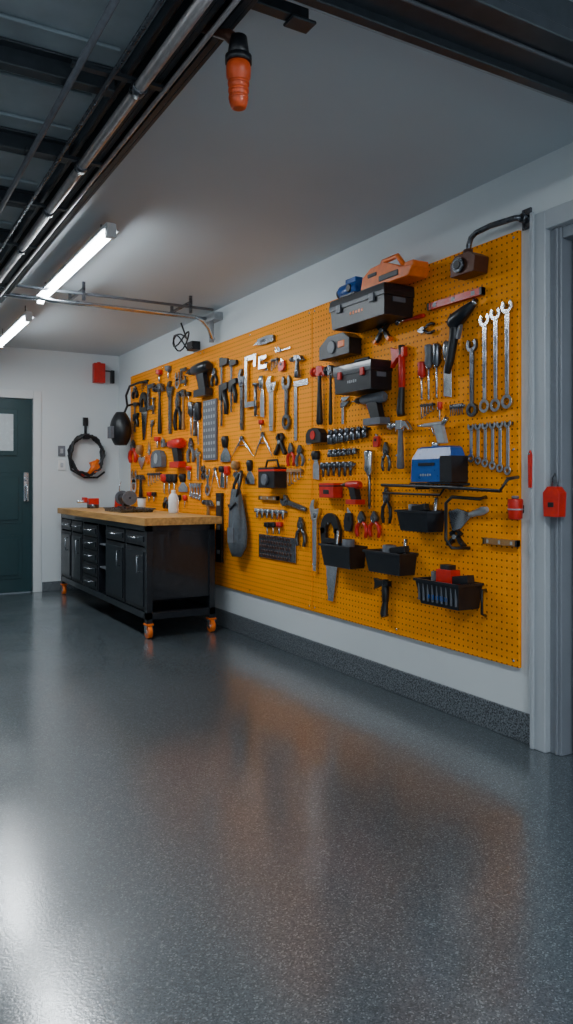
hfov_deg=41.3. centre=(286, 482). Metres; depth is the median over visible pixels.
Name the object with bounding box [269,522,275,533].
screwdriver
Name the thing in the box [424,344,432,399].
screwdriver
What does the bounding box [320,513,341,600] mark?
saw
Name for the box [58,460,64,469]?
light switch
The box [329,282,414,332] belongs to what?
toolbox
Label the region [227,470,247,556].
bag
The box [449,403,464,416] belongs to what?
rail
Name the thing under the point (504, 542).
spirit level
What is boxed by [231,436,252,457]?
divider compass
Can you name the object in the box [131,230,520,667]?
pegboard
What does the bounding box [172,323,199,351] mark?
coiled cable
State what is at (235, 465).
trowel
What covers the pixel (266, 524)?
screwdriver
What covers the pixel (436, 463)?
toolbox
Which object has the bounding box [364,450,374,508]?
screwdriver
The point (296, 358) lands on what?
hammer
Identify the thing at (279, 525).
screwdriver
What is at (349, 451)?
rail
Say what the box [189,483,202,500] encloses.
wrench
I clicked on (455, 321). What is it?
gun
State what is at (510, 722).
baseboard
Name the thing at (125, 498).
grinder
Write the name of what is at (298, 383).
square
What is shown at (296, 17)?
brace
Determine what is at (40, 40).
overhead garage door
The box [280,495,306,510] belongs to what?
wrench
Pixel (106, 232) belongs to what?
tube light
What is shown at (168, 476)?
screwdriver
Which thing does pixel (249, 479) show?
scraper
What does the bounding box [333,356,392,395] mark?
toolbox
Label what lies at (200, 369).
drill
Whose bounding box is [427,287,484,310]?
spirit level
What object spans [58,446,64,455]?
light switch
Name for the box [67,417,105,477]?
cable coil
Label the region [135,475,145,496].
hammer
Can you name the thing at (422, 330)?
pliers
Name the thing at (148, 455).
scissors
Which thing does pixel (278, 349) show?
caliper
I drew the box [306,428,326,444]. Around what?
tape measure
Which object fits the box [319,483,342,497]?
box
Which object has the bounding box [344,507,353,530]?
utility knife
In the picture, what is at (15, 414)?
door
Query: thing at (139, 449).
trowel
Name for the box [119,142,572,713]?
wall
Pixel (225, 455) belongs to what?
knife
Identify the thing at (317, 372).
hammer
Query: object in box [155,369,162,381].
screwdriver
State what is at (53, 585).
baseboard
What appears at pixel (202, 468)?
wrench
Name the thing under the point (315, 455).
knife
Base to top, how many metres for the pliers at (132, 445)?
0.237 m
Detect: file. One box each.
[193,405,196,435]
[258,496,278,500]
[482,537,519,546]
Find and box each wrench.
[131,469,137,492]
[166,381,173,433]
[175,371,179,388]
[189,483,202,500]
[195,448,201,479]
[200,466,204,479]
[205,468,210,495]
[238,369,243,429]
[266,376,277,430]
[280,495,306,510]
[281,375,290,429]
[309,499,320,570]
[395,313,424,325]
[466,338,477,416]
[479,313,490,412]
[490,307,501,411]
[501,299,513,408]
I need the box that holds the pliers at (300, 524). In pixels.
[295,517,306,546]
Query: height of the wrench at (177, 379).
0.151 m
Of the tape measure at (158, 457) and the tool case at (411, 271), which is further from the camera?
the tape measure at (158, 457)
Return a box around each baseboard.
[42,581,77,591]
[196,607,529,744]
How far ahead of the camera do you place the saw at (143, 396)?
7.58 m
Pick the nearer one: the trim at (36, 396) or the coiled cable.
the coiled cable
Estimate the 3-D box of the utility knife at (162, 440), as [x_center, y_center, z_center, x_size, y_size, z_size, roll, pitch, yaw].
[-1.159,-0.384,7.112,0.020,0.093,0.078,0,0,-30]
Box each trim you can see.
[0,389,41,591]
[530,200,572,755]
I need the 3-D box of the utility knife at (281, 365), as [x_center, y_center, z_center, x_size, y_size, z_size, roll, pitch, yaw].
[-0.033,-0.804,5.152,0.020,0.088,0.082,0,0,-30]
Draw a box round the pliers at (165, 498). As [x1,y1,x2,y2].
[162,497,167,508]
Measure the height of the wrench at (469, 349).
0.366 m
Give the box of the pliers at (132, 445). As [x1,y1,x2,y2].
[128,440,137,462]
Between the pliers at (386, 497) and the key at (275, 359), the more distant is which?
the key at (275, 359)
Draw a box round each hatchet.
[373,578,390,617]
[390,345,406,416]
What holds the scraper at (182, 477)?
hanging from the pegboard
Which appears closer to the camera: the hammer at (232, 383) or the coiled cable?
the hammer at (232, 383)
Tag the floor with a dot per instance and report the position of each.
(198, 825)
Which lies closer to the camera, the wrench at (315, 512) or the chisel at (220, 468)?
the wrench at (315, 512)
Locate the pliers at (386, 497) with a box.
[381,487,392,523]
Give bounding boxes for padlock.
[543,473,565,516]
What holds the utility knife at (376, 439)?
attached to the pegboard
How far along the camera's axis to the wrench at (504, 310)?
3.38 m
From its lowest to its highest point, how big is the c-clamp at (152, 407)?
0.299 m
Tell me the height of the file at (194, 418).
0.263 m
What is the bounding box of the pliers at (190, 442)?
[186,438,194,462]
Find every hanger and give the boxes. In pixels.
[381,475,519,492]
[382,483,469,495]
[444,495,486,549]
[480,589,486,616]
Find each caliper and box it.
[150,419,154,436]
[274,346,290,352]
[340,396,349,423]
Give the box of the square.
[293,378,307,440]
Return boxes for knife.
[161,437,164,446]
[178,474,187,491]
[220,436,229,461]
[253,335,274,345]
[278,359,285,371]
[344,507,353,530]
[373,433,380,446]
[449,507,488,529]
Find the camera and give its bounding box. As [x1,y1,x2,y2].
[450,207,531,279]
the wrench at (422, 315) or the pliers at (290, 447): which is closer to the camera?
the wrench at (422, 315)
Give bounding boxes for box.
[92,362,114,383]
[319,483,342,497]
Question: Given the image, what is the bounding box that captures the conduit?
[0,281,222,342]
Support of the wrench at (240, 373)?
attached to the pegboard
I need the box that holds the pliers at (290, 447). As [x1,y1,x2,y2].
[286,443,294,465]
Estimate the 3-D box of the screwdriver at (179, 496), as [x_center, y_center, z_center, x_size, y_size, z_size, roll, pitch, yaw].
[-0.957,0.165,6.756,0.047,0.116,0.047,0,0,-30]
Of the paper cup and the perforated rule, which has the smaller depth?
the perforated rule
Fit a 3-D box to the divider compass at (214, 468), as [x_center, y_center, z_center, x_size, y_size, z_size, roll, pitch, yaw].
[-0.575,-0.044,6.094,0.038,0.169,0.157,0,0,-30]
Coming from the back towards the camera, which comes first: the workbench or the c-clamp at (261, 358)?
the workbench
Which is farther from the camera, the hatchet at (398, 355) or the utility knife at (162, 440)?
the utility knife at (162, 440)
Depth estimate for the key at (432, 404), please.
3.86 m
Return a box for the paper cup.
[137,497,146,506]
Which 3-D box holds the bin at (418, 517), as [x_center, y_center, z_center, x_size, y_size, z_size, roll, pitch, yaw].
[0.674,0.157,3.833,0.132,0.172,0.256,0,0,-30]
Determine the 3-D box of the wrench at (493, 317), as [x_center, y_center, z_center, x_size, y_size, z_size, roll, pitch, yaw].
[0.945,-0.558,3.447,0.038,0.471,0.064,0,0,-30]
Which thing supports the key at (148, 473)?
attached to the pegboard
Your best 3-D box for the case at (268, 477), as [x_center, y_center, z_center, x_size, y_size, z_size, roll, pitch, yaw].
[-0.106,-0.065,5.195,0.121,0.197,0.234,0,0,-30]
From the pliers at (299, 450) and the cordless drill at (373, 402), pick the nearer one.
the cordless drill at (373, 402)
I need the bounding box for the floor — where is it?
[0,589,572,1023]
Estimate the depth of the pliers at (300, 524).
4.92 m
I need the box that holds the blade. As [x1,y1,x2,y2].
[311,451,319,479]
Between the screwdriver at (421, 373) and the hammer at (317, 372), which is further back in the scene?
the hammer at (317, 372)
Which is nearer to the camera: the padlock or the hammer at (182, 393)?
the padlock
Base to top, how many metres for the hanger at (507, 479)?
0.077 m
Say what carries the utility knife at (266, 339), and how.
attached to the pegboard
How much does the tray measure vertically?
0.035 m
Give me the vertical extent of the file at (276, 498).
0.030 m
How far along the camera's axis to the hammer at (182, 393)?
6.63 m
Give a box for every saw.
[139,392,147,439]
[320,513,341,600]
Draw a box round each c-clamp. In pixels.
[147,383,155,414]
[180,367,186,385]
[244,353,258,416]
[258,355,268,370]
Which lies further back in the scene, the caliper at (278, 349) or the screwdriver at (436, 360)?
the caliper at (278, 349)
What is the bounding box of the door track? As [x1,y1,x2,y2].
[0,0,257,302]
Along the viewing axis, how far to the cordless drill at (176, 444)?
6.67 m
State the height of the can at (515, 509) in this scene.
0.104 m
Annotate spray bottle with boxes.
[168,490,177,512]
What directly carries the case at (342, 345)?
hanging from the pegboard
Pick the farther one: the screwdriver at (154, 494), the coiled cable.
the screwdriver at (154, 494)
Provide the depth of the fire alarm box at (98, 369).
8.21 m
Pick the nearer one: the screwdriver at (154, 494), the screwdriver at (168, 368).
the screwdriver at (168, 368)
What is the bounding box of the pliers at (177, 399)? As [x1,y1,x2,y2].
[173,392,181,430]
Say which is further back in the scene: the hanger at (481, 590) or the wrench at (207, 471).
the wrench at (207, 471)
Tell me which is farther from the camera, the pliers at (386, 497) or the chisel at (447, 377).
the pliers at (386, 497)
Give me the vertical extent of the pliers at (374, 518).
0.149 m
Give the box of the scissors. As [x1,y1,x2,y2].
[145,440,150,463]
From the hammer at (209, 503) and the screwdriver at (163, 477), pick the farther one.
the screwdriver at (163, 477)
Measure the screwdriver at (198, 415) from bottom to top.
0.362 m
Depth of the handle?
2.12 m
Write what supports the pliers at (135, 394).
hanging from the pegboard
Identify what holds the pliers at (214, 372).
hanging from the pegboard
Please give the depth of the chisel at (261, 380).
5.39 m
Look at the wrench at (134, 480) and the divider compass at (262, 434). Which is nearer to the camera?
the divider compass at (262, 434)
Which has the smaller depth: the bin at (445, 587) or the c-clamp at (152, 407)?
the bin at (445, 587)
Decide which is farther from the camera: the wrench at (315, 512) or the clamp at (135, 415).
the clamp at (135, 415)
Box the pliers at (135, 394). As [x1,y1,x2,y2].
[131,386,138,398]
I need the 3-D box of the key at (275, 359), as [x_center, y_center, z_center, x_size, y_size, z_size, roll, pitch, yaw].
[-0.078,-0.820,5.242,0.020,0.088,0.108,0,0,-30]
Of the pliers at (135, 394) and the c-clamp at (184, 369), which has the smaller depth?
the c-clamp at (184, 369)
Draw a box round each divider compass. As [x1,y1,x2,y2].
[211,467,219,487]
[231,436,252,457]
[254,432,271,457]
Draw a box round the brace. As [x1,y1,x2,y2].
[226,0,315,33]
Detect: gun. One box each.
[417,416,448,442]
[444,298,478,373]
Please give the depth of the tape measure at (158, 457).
7.10 m
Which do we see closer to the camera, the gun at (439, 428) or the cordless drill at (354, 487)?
the gun at (439, 428)
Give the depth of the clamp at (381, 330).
4.16 m
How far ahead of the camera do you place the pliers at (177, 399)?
6.77 m
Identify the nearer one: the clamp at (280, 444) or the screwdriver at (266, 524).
the clamp at (280, 444)
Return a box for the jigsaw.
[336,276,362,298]
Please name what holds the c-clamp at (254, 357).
hanging from the pegboard
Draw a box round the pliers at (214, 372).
[210,368,217,386]
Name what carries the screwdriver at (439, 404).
hanging from the pegboard
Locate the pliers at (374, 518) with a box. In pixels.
[367,511,381,537]
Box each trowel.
[135,445,144,469]
[230,461,239,483]
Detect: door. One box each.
[0,0,182,264]
[0,398,31,592]
[572,241,572,751]
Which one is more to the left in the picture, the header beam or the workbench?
the workbench
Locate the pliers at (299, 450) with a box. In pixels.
[295,445,304,465]
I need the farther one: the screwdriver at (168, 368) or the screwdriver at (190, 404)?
the screwdriver at (168, 368)
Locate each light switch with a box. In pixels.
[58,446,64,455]
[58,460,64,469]
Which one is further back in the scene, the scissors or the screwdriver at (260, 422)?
the scissors
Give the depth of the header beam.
2.18 m
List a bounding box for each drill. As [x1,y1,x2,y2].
[164,438,185,467]
[185,360,212,397]
[340,481,364,504]
[351,391,389,425]
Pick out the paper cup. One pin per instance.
(141, 501)
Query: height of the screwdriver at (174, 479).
0.180 m
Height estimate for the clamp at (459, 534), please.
0.078 m
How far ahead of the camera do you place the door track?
2.72 m
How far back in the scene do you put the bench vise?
7.60 m
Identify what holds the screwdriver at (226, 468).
hanging from the pegboard
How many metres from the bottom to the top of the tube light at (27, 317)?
0.150 m
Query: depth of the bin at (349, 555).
4.37 m
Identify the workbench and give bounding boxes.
[57,507,221,638]
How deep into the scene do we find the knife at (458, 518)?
3.64 m
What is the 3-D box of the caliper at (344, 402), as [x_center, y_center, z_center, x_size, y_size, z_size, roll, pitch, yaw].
[0.343,-0.430,4.495,0.038,0.160,0.097,0,0,-30]
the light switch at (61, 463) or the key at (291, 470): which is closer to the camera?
the key at (291, 470)
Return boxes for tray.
[104,507,155,512]
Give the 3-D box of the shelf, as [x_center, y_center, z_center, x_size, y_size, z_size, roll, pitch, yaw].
[0.742,0.015,3.728,0.110,0.035,0.302,0,0,-30]
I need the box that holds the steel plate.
[259,534,295,562]
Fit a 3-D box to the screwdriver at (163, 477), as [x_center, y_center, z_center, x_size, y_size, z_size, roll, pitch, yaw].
[-1.135,0.009,7.066,0.077,0.186,0.077,0,0,-30]
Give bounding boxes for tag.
[528,450,532,487]
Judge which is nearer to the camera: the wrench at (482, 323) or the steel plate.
the wrench at (482, 323)
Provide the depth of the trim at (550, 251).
3.20 m
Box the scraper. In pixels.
[245,460,253,483]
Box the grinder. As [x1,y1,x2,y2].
[115,491,136,506]
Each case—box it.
[258,459,286,487]
[319,332,360,361]
[361,253,429,289]
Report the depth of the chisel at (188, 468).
6.55 m
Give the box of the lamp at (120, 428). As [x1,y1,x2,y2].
[108,381,147,445]
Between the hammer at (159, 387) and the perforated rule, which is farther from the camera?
the hammer at (159, 387)
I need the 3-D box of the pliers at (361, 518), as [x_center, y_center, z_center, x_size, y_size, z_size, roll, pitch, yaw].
[0.427,0.237,4.348,0.038,0.153,0.125,0,0,-30]
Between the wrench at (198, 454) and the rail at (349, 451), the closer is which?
the rail at (349, 451)
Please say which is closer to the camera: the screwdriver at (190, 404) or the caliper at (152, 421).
the screwdriver at (190, 404)
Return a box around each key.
[147,472,161,485]
[270,357,279,370]
[286,468,303,485]
[420,402,434,417]
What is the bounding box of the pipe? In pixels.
[0,0,240,296]
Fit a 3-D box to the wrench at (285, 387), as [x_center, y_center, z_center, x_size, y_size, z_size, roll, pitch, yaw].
[-0.007,-0.539,5.104,0.038,0.366,0.113,0,0,-30]
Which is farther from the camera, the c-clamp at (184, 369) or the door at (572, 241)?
the c-clamp at (184, 369)
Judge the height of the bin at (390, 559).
0.189 m
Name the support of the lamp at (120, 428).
hanging from the pegboard
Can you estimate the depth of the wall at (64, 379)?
8.09 m
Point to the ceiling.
(346, 134)
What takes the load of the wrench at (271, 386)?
hanging from the pegboard
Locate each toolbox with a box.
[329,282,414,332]
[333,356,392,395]
[411,442,467,481]
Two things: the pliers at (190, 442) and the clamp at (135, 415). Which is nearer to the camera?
the pliers at (190, 442)
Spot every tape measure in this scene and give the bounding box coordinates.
[151,450,165,467]
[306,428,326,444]
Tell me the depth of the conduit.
5.57 m
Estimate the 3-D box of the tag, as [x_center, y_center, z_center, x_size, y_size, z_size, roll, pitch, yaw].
[1.040,-0.060,3.252,0.014,0.160,0.020,0,0,-30]
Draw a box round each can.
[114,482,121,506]
[507,496,523,519]
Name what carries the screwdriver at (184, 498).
hanging from the pegboard
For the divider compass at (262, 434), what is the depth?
5.38 m
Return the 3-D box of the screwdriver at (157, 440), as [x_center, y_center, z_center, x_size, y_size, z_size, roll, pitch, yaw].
[-1.227,-0.386,7.226,0.080,0.105,0.080,0,0,-30]
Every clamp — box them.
[133,402,138,431]
[218,357,228,425]
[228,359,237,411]
[273,433,286,455]
[373,324,392,344]
[446,530,466,545]
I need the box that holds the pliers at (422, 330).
[417,322,434,333]
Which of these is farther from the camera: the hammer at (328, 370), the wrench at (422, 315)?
the hammer at (328, 370)
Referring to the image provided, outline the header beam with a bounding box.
[286,0,572,104]
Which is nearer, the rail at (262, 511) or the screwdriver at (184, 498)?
the rail at (262, 511)
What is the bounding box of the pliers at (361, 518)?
[354,511,367,537]
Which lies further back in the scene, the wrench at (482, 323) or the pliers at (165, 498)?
the pliers at (165, 498)
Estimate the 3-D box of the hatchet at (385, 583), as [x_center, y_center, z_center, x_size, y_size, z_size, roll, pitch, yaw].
[0.526,0.631,4.166,0.048,0.211,0.128,0,0,-30]
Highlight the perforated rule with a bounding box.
[203,398,217,459]
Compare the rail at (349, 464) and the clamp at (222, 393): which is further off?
the clamp at (222, 393)
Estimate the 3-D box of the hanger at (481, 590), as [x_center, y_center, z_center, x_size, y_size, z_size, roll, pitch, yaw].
[0.907,0.554,3.496,0.014,0.137,0.065,0,0,33]
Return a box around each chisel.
[185,466,191,479]
[218,466,224,487]
[258,375,264,417]
[442,341,451,396]
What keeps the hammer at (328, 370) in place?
attached to the pegboard
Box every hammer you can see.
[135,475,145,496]
[152,383,165,433]
[178,389,187,429]
[201,500,213,514]
[289,355,304,377]
[309,366,326,424]
[323,365,334,424]
[387,420,413,468]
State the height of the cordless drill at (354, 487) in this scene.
0.135 m
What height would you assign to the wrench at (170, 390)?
0.486 m
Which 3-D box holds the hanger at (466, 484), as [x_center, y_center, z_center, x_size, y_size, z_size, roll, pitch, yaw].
[0.680,0.032,3.885,0.071,0.066,0.669,0,0,-30]
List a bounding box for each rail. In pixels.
[254,508,287,519]
[320,461,355,476]
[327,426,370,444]
[327,448,359,456]
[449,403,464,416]
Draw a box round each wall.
[0,346,118,591]
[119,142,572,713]
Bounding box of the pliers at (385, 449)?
[381,442,390,470]
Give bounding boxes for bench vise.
[76,497,98,507]
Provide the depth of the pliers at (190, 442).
6.51 m
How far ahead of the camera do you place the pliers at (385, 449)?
4.14 m
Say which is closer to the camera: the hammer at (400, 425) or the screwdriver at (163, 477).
the hammer at (400, 425)
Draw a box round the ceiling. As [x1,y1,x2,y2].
[0,0,572,355]
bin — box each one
[318,530,367,568]
[362,539,418,575]
[394,497,443,532]
[413,564,483,610]
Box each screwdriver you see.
[146,492,150,501]
[151,492,156,501]
[153,437,160,447]
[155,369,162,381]
[160,474,165,493]
[164,365,171,378]
[165,474,170,493]
[170,474,177,489]
[177,495,180,507]
[182,495,186,507]
[187,402,194,435]
[194,402,201,444]
[224,466,229,487]
[258,420,263,430]
[263,522,269,533]
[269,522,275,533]
[275,522,282,533]
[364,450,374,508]
[417,361,425,399]
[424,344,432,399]
[432,343,440,397]
[437,402,442,419]
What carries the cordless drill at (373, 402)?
attached to the pegboard
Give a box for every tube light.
[0,306,33,347]
[36,222,117,304]
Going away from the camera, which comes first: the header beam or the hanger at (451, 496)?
the header beam
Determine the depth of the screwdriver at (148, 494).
7.41 m
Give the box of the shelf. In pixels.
[410,483,465,489]
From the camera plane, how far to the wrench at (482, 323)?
3.50 m
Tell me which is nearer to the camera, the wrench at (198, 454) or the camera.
the camera
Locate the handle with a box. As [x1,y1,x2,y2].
[201,21,251,111]
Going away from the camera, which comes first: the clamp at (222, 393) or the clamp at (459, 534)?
the clamp at (459, 534)

